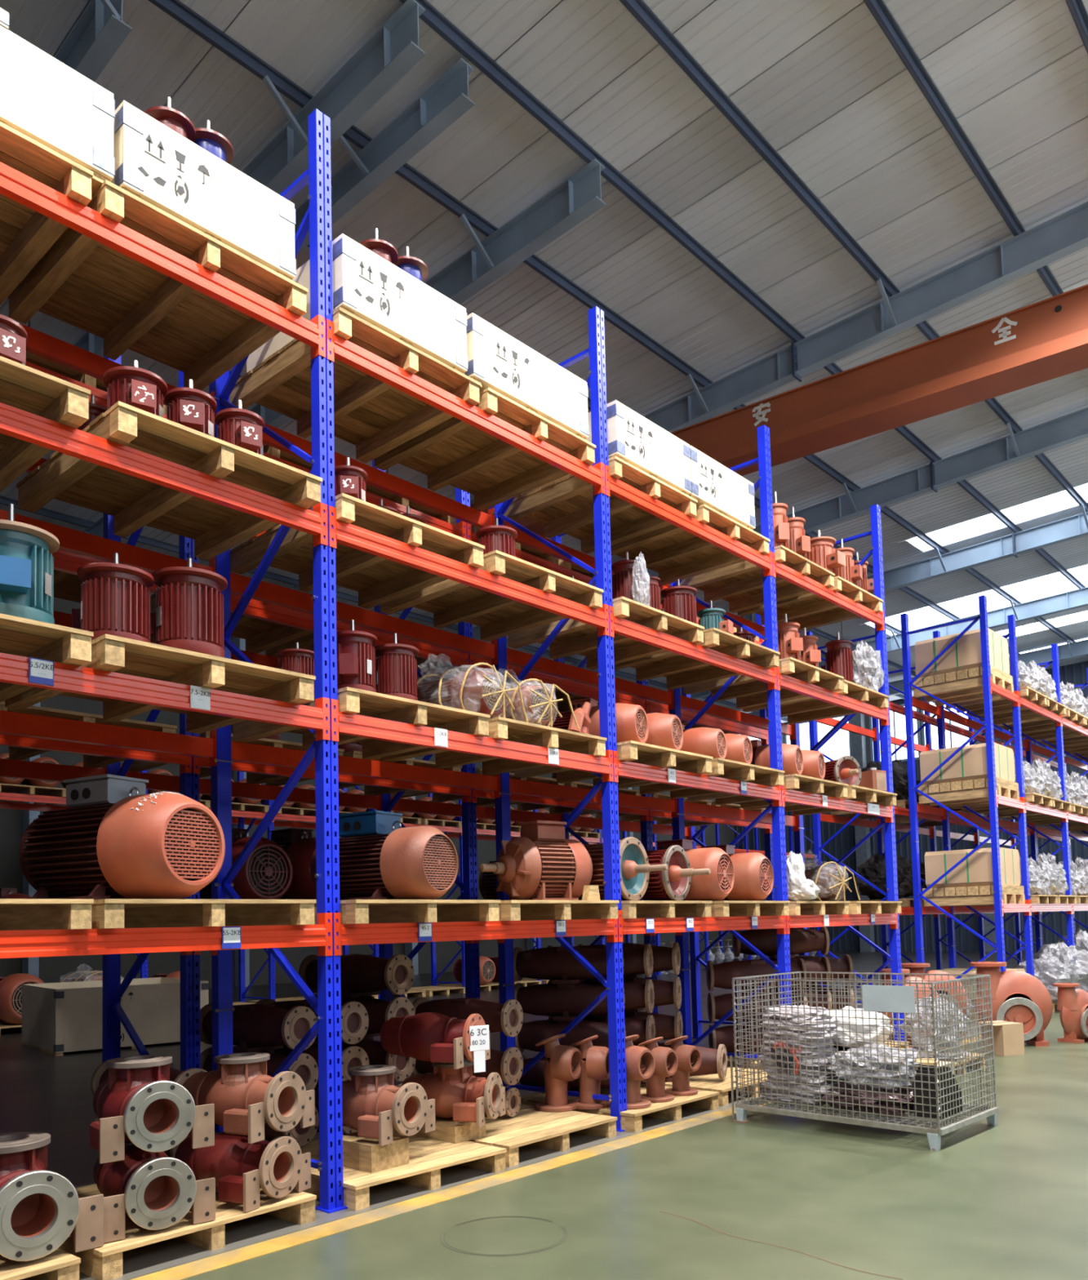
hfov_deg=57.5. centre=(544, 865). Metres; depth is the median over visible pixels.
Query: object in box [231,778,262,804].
motor
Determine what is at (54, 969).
wall
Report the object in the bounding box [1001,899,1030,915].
beam
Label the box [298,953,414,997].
pipe
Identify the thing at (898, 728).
window
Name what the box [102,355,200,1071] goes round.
frame
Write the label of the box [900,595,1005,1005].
frame
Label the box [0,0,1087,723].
ceiling
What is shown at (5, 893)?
motor
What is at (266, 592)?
beam
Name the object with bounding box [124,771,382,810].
beam
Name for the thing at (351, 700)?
wooden pallet
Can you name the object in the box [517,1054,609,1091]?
pipe
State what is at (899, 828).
beam
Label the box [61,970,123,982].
motor
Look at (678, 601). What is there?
motor
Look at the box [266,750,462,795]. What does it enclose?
wooden pallet
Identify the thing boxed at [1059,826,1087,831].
wooden pallet
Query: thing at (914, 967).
pump
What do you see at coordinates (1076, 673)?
wall
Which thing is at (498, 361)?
crate
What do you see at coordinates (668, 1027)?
pipe
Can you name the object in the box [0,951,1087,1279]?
floor
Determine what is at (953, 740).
window
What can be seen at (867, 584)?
motor
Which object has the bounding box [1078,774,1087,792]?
wrapped bundle
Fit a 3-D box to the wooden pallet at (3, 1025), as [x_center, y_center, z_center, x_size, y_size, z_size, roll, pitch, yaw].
[-8.730,2.673,16.434,1.250,0.135,1.160,-4,-5,42]
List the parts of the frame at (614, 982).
upright post, upright post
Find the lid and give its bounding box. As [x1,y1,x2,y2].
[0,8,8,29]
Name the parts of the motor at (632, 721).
motor, box lid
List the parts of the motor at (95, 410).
motor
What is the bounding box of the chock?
[582,884,600,900]
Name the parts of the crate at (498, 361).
panel, board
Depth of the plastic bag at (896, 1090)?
7.03 m
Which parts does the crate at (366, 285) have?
panel, board, panel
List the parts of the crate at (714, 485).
board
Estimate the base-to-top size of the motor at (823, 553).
0.737 m
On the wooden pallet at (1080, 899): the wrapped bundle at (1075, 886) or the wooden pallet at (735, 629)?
the wrapped bundle at (1075, 886)
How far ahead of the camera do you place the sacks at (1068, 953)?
16.00 m
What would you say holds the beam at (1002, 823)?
attached to the frame at (1064, 846)
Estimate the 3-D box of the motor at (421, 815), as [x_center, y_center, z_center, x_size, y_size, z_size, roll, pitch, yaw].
[-2.878,-1.309,23.120,0.812,0.541,0.537,-4,-5,42]
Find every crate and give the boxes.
[0,25,115,195]
[22,977,208,1055]
[111,100,296,279]
[246,233,467,373]
[464,312,589,439]
[521,400,692,495]
[688,445,755,530]
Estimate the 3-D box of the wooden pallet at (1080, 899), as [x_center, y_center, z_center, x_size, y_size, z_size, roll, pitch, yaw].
[8.922,0.621,17.516,1.250,0.135,1.061,-4,-5,42]
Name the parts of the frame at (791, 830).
upright post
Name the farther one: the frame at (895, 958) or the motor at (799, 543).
the frame at (895, 958)
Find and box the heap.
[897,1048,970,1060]
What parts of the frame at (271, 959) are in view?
upright post, upright post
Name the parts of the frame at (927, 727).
upright post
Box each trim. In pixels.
[22,702,40,977]
[232,636,249,986]
[404,757,418,974]
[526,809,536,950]
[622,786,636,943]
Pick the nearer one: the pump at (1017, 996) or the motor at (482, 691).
the motor at (482, 691)
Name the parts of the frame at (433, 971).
upright post, upright post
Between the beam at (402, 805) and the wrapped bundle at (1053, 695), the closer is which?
the beam at (402, 805)
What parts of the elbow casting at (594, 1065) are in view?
stem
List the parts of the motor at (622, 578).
motor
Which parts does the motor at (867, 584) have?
motor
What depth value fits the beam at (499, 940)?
8.25 m
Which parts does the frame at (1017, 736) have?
upright post, upright post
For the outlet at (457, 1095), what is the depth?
6.61 m
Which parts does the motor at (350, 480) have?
box lid, motor, name plate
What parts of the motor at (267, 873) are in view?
box lid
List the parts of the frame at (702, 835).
upright post, upright post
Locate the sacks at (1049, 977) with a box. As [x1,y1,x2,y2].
[1013,955,1079,1002]
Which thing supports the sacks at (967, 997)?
on the floor
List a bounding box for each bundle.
[854,853,913,899]
[857,759,909,799]
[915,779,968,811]
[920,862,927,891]
[1008,653,1031,687]
[1013,756,1037,792]
[1017,660,1039,690]
[1019,856,1043,894]
[1022,760,1044,794]
[1026,660,1052,697]
[1028,857,1050,894]
[1031,758,1057,797]
[1035,853,1062,894]
[1037,665,1057,701]
[1041,760,1063,799]
[1046,852,1069,895]
[1052,678,1070,708]
[1056,771,1075,802]
[1058,861,1080,895]
[1060,681,1076,711]
[1064,860,1087,895]
[1065,772,1081,804]
[1066,682,1087,715]
[1070,771,1087,807]
[1074,687,1087,717]
[1075,857,1087,895]
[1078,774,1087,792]
[1084,859,1087,866]
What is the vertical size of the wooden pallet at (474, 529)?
0.135 m
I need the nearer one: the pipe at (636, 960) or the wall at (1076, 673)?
the pipe at (636, 960)
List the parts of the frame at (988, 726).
upright post, upright post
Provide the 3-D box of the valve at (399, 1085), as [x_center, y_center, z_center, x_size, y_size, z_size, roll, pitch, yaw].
[-1.374,1.723,7.292,0.912,0.308,0.300,-4,-4,34]
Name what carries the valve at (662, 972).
on the floor
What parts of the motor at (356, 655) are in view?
box lid, motor, name plate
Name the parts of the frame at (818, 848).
upright post, upright post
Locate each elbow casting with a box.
[534,1033,582,1111]
[569,1035,609,1109]
[609,1034,655,1109]
[637,1036,678,1102]
[664,1035,702,1095]
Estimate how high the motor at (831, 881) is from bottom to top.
0.627 m
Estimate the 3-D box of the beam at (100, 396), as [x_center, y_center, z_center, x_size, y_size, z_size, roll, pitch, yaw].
[-3.322,-3.016,5.877,0.080,0.240,2.588,-4,-5,42]
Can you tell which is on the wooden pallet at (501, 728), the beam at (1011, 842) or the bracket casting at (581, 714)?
the bracket casting at (581, 714)
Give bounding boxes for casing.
[0,1052,315,1261]
[318,1064,435,1146]
[380,1012,505,1128]
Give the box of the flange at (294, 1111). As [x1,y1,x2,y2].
[263,1071,306,1131]
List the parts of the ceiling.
roof panel, roof panel, roof panel, roof panel, roof panel, roof panel, roof panel, roof panel, roof panel, roof panel, roof panel, roof panel, roof panel, roof panel, roof panel, roof panel, roof panel, roof panel, roof panel, roof panel, roof panel, splice plate, roof panel, roof panel, roof panel, roof panel, roof panel, roof panel, roof panel, roof panel, roof panel, splice plate, roof panel, skylight panel, roof panel, skylight panel, skylight panel, splice plate, skylight panel, skylight panel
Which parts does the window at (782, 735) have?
pane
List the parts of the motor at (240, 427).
motor, box lid, name plate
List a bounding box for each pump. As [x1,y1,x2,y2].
[879,968,938,1048]
[901,962,968,1035]
[969,961,1053,1046]
[1053,982,1087,1043]
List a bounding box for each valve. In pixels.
[395,1083,402,1087]
[484,1087,520,1116]
[660,942,668,973]
[666,942,674,973]
[702,940,715,969]
[713,939,724,964]
[723,939,734,961]
[733,951,743,960]
[745,954,756,959]
[804,860,812,869]
[808,951,817,955]
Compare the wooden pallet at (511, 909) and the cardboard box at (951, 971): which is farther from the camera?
the cardboard box at (951, 971)
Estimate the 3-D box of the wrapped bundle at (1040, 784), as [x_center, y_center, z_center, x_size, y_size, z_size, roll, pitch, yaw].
[7.763,-1.385,15.907,0.468,0.614,0.458,-1,-3,0]
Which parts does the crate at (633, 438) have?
panel, panel, board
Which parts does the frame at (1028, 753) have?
upright post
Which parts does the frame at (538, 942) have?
upright post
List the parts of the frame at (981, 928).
upright post, upright post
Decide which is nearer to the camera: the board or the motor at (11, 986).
the board
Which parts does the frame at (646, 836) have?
upright post, upright post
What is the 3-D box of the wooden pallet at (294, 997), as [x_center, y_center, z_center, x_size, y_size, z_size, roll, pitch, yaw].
[-5.241,2.817,20.286,1.250,0.135,1.160,-4,-5,42]
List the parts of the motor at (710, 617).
motor, box lid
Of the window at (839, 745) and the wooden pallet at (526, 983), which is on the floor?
the wooden pallet at (526, 983)
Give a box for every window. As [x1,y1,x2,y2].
[737,733,783,743]
[784,715,852,762]
[869,703,920,761]
[920,700,969,749]
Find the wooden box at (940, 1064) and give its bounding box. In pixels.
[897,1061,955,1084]
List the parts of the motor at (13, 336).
motor, box lid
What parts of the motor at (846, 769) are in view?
motor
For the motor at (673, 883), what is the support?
on the wooden pallet at (630, 908)
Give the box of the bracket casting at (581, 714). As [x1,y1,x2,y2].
[568,702,591,734]
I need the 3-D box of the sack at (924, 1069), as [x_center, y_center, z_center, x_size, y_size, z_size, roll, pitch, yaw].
[2.797,1.586,7.038,0.200,0.340,0.388,-4,-5,42]
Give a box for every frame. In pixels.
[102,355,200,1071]
[133,769,147,978]
[208,108,347,1213]
[237,771,275,1002]
[341,786,379,999]
[372,459,479,1085]
[427,793,465,986]
[488,306,626,1131]
[516,804,542,983]
[551,533,658,1043]
[572,828,604,946]
[622,816,662,974]
[668,424,791,1057]
[671,823,709,969]
[681,613,775,1038]
[715,823,751,962]
[754,827,758,850]
[788,826,817,954]
[790,504,904,1040]
[806,624,891,1003]
[871,660,956,971]
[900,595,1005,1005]
[923,696,989,969]
[933,614,1034,976]
[968,716,1043,962]
[1002,643,1076,987]
[1005,729,1076,964]
[1025,667,1087,951]
[1064,752,1087,928]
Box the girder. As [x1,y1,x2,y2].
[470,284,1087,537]
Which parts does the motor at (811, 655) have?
motor, box lid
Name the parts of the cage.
latch rod, corner rod, rail, wire panel, corner rod, wire panel, rail, sign plate, wire panel, corner rod, wire panel, rail, rail, corner rod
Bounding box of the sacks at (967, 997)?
[965,996,973,1017]
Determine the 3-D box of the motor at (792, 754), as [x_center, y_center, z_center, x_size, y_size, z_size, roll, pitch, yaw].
[2.145,-1.056,10.134,0.940,0.436,0.399,-3,-4,31]
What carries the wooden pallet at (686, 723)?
on the beam at (653, 707)
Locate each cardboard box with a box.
[914,628,1009,678]
[920,742,1015,785]
[924,847,1021,888]
[935,968,1025,1001]
[976,1020,1024,1056]
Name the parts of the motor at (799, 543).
motor, box lid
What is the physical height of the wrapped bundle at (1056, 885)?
0.706 m
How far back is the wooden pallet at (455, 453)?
7.53 m
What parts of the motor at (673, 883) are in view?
motor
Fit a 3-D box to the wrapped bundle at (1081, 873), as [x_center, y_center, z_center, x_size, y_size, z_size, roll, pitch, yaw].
[9.332,0.225,17.507,0.447,0.636,0.500,-4,-4,33]
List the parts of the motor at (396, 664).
name plate, motor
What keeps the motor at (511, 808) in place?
on the wooden pallet at (513, 828)
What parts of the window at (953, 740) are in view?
frame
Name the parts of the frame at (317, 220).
upright post, upright post, foot plate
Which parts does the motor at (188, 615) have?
name plate, motor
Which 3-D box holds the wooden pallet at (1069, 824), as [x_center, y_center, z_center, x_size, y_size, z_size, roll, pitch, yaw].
[10.427,-0.872,19.312,1.250,0.135,1.061,-4,-5,42]
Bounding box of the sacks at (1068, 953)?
[1033,941,1087,992]
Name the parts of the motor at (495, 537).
motor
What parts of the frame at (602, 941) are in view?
upright post, upright post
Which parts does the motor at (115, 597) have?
box lid, name plate, motor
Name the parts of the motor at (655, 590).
motor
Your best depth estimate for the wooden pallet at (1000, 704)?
15.92 m
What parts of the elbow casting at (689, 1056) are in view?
stem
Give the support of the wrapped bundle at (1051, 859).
on the wooden pallet at (1062, 899)
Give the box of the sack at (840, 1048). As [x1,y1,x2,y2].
[833,1043,869,1082]
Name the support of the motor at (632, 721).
on the wooden pallet at (632, 751)
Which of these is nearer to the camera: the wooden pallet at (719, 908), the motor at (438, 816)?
the wooden pallet at (719, 908)
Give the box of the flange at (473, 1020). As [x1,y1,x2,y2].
[462,1013,485,1062]
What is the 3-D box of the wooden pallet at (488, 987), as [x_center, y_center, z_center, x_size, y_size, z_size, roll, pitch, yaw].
[-1.751,2.962,24.138,1.250,0.135,1.160,-4,-5,42]
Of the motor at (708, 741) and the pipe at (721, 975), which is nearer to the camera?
the motor at (708, 741)
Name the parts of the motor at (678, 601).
motor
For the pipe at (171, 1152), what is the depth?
5.74 m
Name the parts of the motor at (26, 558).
box lid, motor, name plate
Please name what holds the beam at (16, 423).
attached to the frame
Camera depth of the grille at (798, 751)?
9.90 m
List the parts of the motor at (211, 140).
motor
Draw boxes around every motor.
[0,314,27,365]
[0,503,59,624]
[0,753,24,784]
[0,888,31,898]
[0,973,44,1024]
[18,773,225,899]
[21,756,60,787]
[61,761,99,788]
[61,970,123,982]
[71,552,154,643]
[76,395,106,430]
[102,360,167,417]
[144,97,195,142]
[147,768,173,794]
[150,557,227,657]
[151,970,180,978]
[164,378,217,437]
[193,120,233,164]
[200,778,235,802]
[200,827,293,899]
[214,399,264,455]
[231,724,279,740]
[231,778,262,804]
[260,784,294,807]
[269,827,316,899]
[275,642,314,689]
[289,784,315,808]
[309,810,457,901]
[314,788,345,811]
[334,457,367,502]
[336,619,377,692]
[337,742,362,752]
[341,789,366,812]
[359,228,398,264]
[374,632,418,700]
[377,498,400,514]
[394,246,428,281]
[394,796,414,817]
[400,506,425,523]
[410,796,436,818]
[417,662,528,722]
[433,800,455,820]
[453,955,495,985]
[475,517,517,556]
[476,805,495,823]
[478,860,497,899]
[479,820,592,900]
[488,956,516,982]
[492,806,515,825]
[495,678,579,737]
[511,807,530,826]
[537,808,549,813]
[544,697,648,742]
[551,773,581,782]
[569,815,581,831]
[577,813,595,831]
[577,836,668,900]
[611,551,638,599]
[621,844,711,900]
[644,712,683,750]
[644,839,734,901]
[646,568,661,610]
[660,578,697,623]
[680,724,727,758]
[697,600,733,634]
[701,844,773,900]
[724,733,752,764]
[733,626,755,642]
[750,739,803,774]
[772,491,790,549]
[777,613,803,660]
[787,506,810,558]
[800,627,821,667]
[800,749,825,778]
[804,861,860,901]
[806,529,846,577]
[821,631,853,682]
[823,755,861,786]
[835,538,862,584]
[853,551,874,617]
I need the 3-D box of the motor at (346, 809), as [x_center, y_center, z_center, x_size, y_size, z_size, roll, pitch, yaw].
[-4.234,-1.365,21.624,0.812,0.541,0.537,-4,-5,42]
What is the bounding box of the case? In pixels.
[858,767,887,791]
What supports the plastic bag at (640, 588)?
on the wooden pallet at (575, 637)
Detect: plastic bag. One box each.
[631,551,649,606]
[821,1081,914,1115]
[826,1043,920,1089]
[851,640,884,691]
[900,995,969,1051]
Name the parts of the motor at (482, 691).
motor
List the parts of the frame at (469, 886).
upright post, upright post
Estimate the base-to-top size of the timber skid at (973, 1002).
0.270 m
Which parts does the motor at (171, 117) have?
motor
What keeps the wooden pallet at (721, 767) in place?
on the beam at (625, 769)
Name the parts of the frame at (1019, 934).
upright post, upright post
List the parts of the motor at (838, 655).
motor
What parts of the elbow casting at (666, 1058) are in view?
stem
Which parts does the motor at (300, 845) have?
box lid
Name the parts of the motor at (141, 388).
motor, box lid, name plate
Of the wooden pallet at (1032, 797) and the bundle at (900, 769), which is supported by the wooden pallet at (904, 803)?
the bundle at (900, 769)
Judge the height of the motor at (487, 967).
0.693 m
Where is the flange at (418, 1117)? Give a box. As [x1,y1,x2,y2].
[391,1082,428,1136]
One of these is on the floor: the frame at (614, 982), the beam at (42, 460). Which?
the frame at (614, 982)
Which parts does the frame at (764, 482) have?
upright post, upright post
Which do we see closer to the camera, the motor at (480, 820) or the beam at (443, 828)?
the beam at (443, 828)
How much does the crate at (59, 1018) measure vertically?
0.860 m
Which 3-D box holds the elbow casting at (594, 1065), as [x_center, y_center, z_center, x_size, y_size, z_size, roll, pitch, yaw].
[0.355,1.586,7.677,0.330,0.544,0.317,-3,-4,22]
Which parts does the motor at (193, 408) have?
motor, box lid, name plate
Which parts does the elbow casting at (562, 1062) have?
stem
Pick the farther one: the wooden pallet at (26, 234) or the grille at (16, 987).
the grille at (16, 987)
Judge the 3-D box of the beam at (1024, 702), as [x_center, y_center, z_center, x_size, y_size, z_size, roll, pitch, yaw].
[8.032,-2.526,16.078,0.080,0.240,2.288,-4,-5,42]
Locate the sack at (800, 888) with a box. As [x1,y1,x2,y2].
[786,850,820,901]
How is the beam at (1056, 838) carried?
attached to the frame at (1019, 934)
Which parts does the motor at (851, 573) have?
motor, box lid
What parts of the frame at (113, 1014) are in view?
upright post, upright post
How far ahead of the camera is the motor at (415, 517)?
6.81 m
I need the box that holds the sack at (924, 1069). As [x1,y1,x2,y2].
[912,1064,962,1119]
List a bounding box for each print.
[770,1047,797,1070]
[773,1041,800,1074]
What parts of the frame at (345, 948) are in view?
upright post, upright post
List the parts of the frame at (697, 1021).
upright post, upright post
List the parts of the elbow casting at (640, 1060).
stem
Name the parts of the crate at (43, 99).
board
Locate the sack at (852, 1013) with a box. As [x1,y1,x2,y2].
[827,1005,893,1047]
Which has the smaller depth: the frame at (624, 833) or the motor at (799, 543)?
the motor at (799, 543)
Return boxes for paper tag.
[469,1024,489,1072]
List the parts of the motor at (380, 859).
motor, box lid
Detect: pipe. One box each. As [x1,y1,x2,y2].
[90,1060,207,1095]
[93,1116,188,1157]
[200,1002,316,1053]
[200,1046,318,1090]
[255,998,368,1044]
[264,1106,319,1146]
[274,1044,369,1088]
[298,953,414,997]
[313,1088,357,1133]
[314,994,414,1038]
[341,1036,415,1080]
[411,1047,523,1084]
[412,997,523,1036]
[513,946,623,983]
[514,982,625,1020]
[515,1019,626,1053]
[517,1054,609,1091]
[546,943,653,980]
[547,978,654,1016]
[547,1014,655,1044]
[577,942,680,977]
[623,976,681,1012]
[624,1010,683,1045]
[644,1042,727,1081]
[706,958,806,992]
[707,990,808,1025]
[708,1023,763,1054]
[732,926,829,958]
[734,956,831,989]
[735,986,831,1008]
[759,954,853,986]
[795,983,854,1008]
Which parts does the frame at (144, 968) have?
upright post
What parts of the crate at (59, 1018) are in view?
panel, panel, panel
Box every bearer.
[342,1131,408,1173]
[414,1115,485,1143]
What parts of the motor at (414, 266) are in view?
motor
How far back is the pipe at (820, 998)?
10.60 m
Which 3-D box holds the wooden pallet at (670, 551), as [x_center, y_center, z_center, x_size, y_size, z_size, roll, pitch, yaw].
[1.319,-3.038,9.487,1.250,0.135,1.157,-4,-5,42]
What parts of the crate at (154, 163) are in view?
panel, board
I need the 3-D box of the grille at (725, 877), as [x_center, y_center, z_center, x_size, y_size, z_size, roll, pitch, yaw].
[1.560,0.070,8.573,0.015,0.329,0.329,-4,-4,35]
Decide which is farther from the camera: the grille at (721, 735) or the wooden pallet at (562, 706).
the wooden pallet at (562, 706)
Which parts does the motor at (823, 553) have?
motor, box lid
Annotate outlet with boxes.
[0,1169,30,1182]
[0,1169,79,1261]
[95,1080,150,1119]
[95,1142,158,1194]
[123,1080,195,1151]
[124,1156,196,1230]
[189,1132,267,1188]
[194,1069,270,1123]
[342,1080,397,1128]
[396,1014,457,1057]
[418,1072,503,1119]
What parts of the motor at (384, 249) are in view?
motor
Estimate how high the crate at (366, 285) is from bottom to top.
0.470 m
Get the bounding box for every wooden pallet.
[0,121,93,306]
[0,355,90,492]
[0,613,93,702]
[0,701,177,768]
[0,782,66,804]
[0,898,93,930]
[0,1022,22,1031]
[0,1248,80,1279]
[4,633,315,733]
[7,179,307,390]
[16,400,322,559]
[26,351,166,414]
[53,549,151,603]
[57,1183,316,1279]
[91,898,315,928]
[128,730,344,784]
[150,592,339,653]
[199,800,210,808]
[209,801,269,817]
[229,306,480,463]
[230,493,484,608]
[232,686,490,759]
[232,1001,256,1004]
[244,806,315,822]
[246,996,305,1002]
[262,443,311,470]
[265,621,457,664]
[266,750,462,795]
[267,483,456,529]
[293,1127,506,1210]
[296,811,353,822]
[298,995,378,999]
[309,899,500,924]
[373,386,595,511]
[380,550,604,641]
[382,716,606,775]
[390,768,564,806]
[393,990,426,998]
[400,816,421,824]
[409,986,465,995]
[417,655,559,688]
[421,818,462,827]
[436,982,498,991]
[449,822,495,833]
[469,1103,617,1167]
[471,524,558,564]
[482,781,641,813]
[485,825,521,835]
[489,980,542,986]
[498,899,619,920]
[503,456,697,554]
[507,595,704,670]
[514,740,713,786]
[520,1083,719,1132]
[521,977,549,983]
[533,677,636,713]
[558,558,612,580]
[568,792,712,821]
[570,831,600,838]
[594,503,770,585]
[614,627,780,689]
[617,757,785,798]
[621,900,712,918]
[631,801,765,826]
[640,1066,768,1106]
[680,545,835,613]
[680,715,760,733]
[683,657,844,709]
[687,773,848,808]
[711,900,790,916]
[727,1056,764,1070]
[733,626,759,641]
[737,575,883,631]
[742,679,889,724]
[749,784,897,815]
[788,901,849,915]
[830,799,929,819]
[841,898,924,906]
[848,901,902,914]
[884,1040,909,1048]
[894,810,982,827]
[899,1048,985,1074]
[946,685,1047,716]
[951,792,1053,813]
[961,894,1058,906]
[973,697,1066,724]
[978,797,1071,817]
[983,894,1077,906]
[994,707,1085,733]
[998,803,1087,821]
[1013,716,1087,741]
[1017,815,1087,825]
[1032,734,1087,747]
[1037,822,1087,828]
[1050,743,1087,754]
[1052,1002,1057,1012]
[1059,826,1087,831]
[1066,751,1087,759]
[1070,830,1087,834]
[1076,895,1087,903]
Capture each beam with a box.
[0,161,325,359]
[0,402,328,546]
[0,509,215,573]
[0,652,330,741]
[0,710,216,766]
[0,733,191,773]
[0,758,106,782]
[0,792,66,804]
[0,801,70,811]
[0,912,333,958]
[17,322,214,413]
[25,361,166,418]
[25,457,46,473]
[51,549,158,594]
[53,610,71,627]
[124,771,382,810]
[151,641,279,668]
[180,951,192,955]
[193,755,471,802]
[194,940,475,955]
[208,808,266,818]
[210,950,217,955]
[230,572,497,666]
[230,593,469,673]
[231,741,501,798]
[231,817,238,823]
[244,818,315,829]
[248,529,268,539]
[262,422,494,528]
[263,452,466,538]
[271,813,315,822]
[326,319,605,495]
[328,505,609,636]
[331,698,613,782]
[333,912,617,955]
[390,797,562,822]
[402,822,462,835]
[443,832,495,840]
[466,523,595,586]
[469,653,646,713]
[472,789,649,821]
[475,933,653,942]
[476,828,520,836]
[497,938,503,942]
[503,520,670,599]
[506,648,674,710]
[509,777,678,817]
[568,835,599,842]
[570,816,690,839]
[601,838,655,846]
[602,464,773,577]
[606,605,777,690]
[610,751,782,806]
[617,910,786,942]
[646,699,768,744]
[649,809,772,833]
[661,604,764,644]
[680,694,795,740]
[684,801,799,831]
[696,601,764,635]
[734,848,746,853]
[747,849,764,854]
[772,552,884,631]
[777,666,888,725]
[781,783,893,822]
[786,852,814,857]
[786,913,897,933]
[816,717,876,741]
[820,813,880,831]
[879,733,929,751]
[883,823,933,838]
[889,702,937,727]
[893,806,942,822]
[898,906,945,915]
[911,697,941,718]
[917,804,946,819]
[922,906,951,917]
[936,830,977,844]
[943,709,985,733]
[944,718,986,742]
[949,810,990,824]
[949,817,990,830]
[953,906,995,915]
[979,835,1014,848]
[990,676,1019,706]
[993,728,1029,751]
[994,739,1032,759]
[995,790,1025,813]
[998,818,1034,834]
[998,826,1037,839]
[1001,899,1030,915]
[1004,911,1038,915]
[1018,691,1062,726]
[1024,797,1066,822]
[1029,899,1072,915]
[1031,743,1057,759]
[1032,751,1066,773]
[1035,826,1062,837]
[1036,832,1070,844]
[1061,715,1087,737]
[1064,756,1087,773]
[1066,811,1087,824]
[1068,832,1087,841]
[1071,903,1087,914]
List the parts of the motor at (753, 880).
box lid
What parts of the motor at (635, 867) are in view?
motor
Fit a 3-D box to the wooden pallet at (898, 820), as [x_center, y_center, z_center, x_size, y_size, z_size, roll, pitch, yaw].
[7.272,-0.854,18.320,1.250,0.135,1.157,-4,-5,42]
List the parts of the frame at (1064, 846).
upright post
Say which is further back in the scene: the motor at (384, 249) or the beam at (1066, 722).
the beam at (1066, 722)
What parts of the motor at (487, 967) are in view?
motor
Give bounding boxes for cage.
[729,971,999,1150]
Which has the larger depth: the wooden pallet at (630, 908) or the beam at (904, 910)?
the beam at (904, 910)
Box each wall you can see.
[0,596,735,988]
[733,660,1087,951]
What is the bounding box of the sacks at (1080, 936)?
[1057,928,1087,977]
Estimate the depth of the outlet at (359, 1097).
5.99 m
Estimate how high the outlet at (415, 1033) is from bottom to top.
0.284 m
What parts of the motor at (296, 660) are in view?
motor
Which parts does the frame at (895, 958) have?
upright post, upright post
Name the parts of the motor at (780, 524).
motor, box lid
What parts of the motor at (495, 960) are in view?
motor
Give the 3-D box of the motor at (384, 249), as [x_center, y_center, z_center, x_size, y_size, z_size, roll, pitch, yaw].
[-1.090,-3.756,6.548,0.316,0.954,0.280,-4,-5,42]
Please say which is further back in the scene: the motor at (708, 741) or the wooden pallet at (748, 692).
the wooden pallet at (748, 692)
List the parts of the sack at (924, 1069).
steel plate, steel plate, steel plate, steel plate, steel plate, steel plate, steel plate, steel plate, steel plate, steel plate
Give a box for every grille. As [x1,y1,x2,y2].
[11,982,29,1013]
[164,809,219,878]
[248,847,288,895]
[423,835,456,888]
[482,961,494,980]
[483,675,505,711]
[530,689,552,719]
[635,709,646,738]
[672,719,681,746]
[717,732,725,755]
[717,854,733,893]
[743,738,751,761]
[760,858,771,893]
[795,748,801,771]
[818,755,824,776]
[830,871,843,894]
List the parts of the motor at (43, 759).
motor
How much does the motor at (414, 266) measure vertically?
0.964 m
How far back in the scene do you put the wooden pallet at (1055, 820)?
18.69 m
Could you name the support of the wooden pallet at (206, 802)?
on the beam at (234, 820)
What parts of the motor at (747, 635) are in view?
motor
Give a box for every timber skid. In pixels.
[912,664,1013,706]
[917,777,1019,808]
[922,884,1025,906]
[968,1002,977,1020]
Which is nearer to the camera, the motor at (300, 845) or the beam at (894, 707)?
the motor at (300, 845)
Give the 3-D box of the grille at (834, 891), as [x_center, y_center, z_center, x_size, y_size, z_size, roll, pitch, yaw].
[3.130,0.188,10.600,0.264,0.264,0.015,1,-4,-36]
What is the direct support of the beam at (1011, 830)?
attached to the frame at (981, 928)
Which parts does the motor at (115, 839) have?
motor, box lid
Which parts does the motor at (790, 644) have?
motor, box lid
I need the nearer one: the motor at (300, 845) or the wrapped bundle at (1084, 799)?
the motor at (300, 845)
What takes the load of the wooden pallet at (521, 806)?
on the beam at (643, 813)
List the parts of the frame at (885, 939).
upright post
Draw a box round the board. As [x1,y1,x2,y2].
[883,1057,938,1065]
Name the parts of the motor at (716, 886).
box lid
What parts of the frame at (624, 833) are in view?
upright post, upright post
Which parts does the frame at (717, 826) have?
upright post, upright post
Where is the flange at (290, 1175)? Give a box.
[258,1135,302,1198]
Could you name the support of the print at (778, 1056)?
attached to the wrapped parts
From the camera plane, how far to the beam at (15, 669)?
4.88 m
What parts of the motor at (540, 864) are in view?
box lid, motor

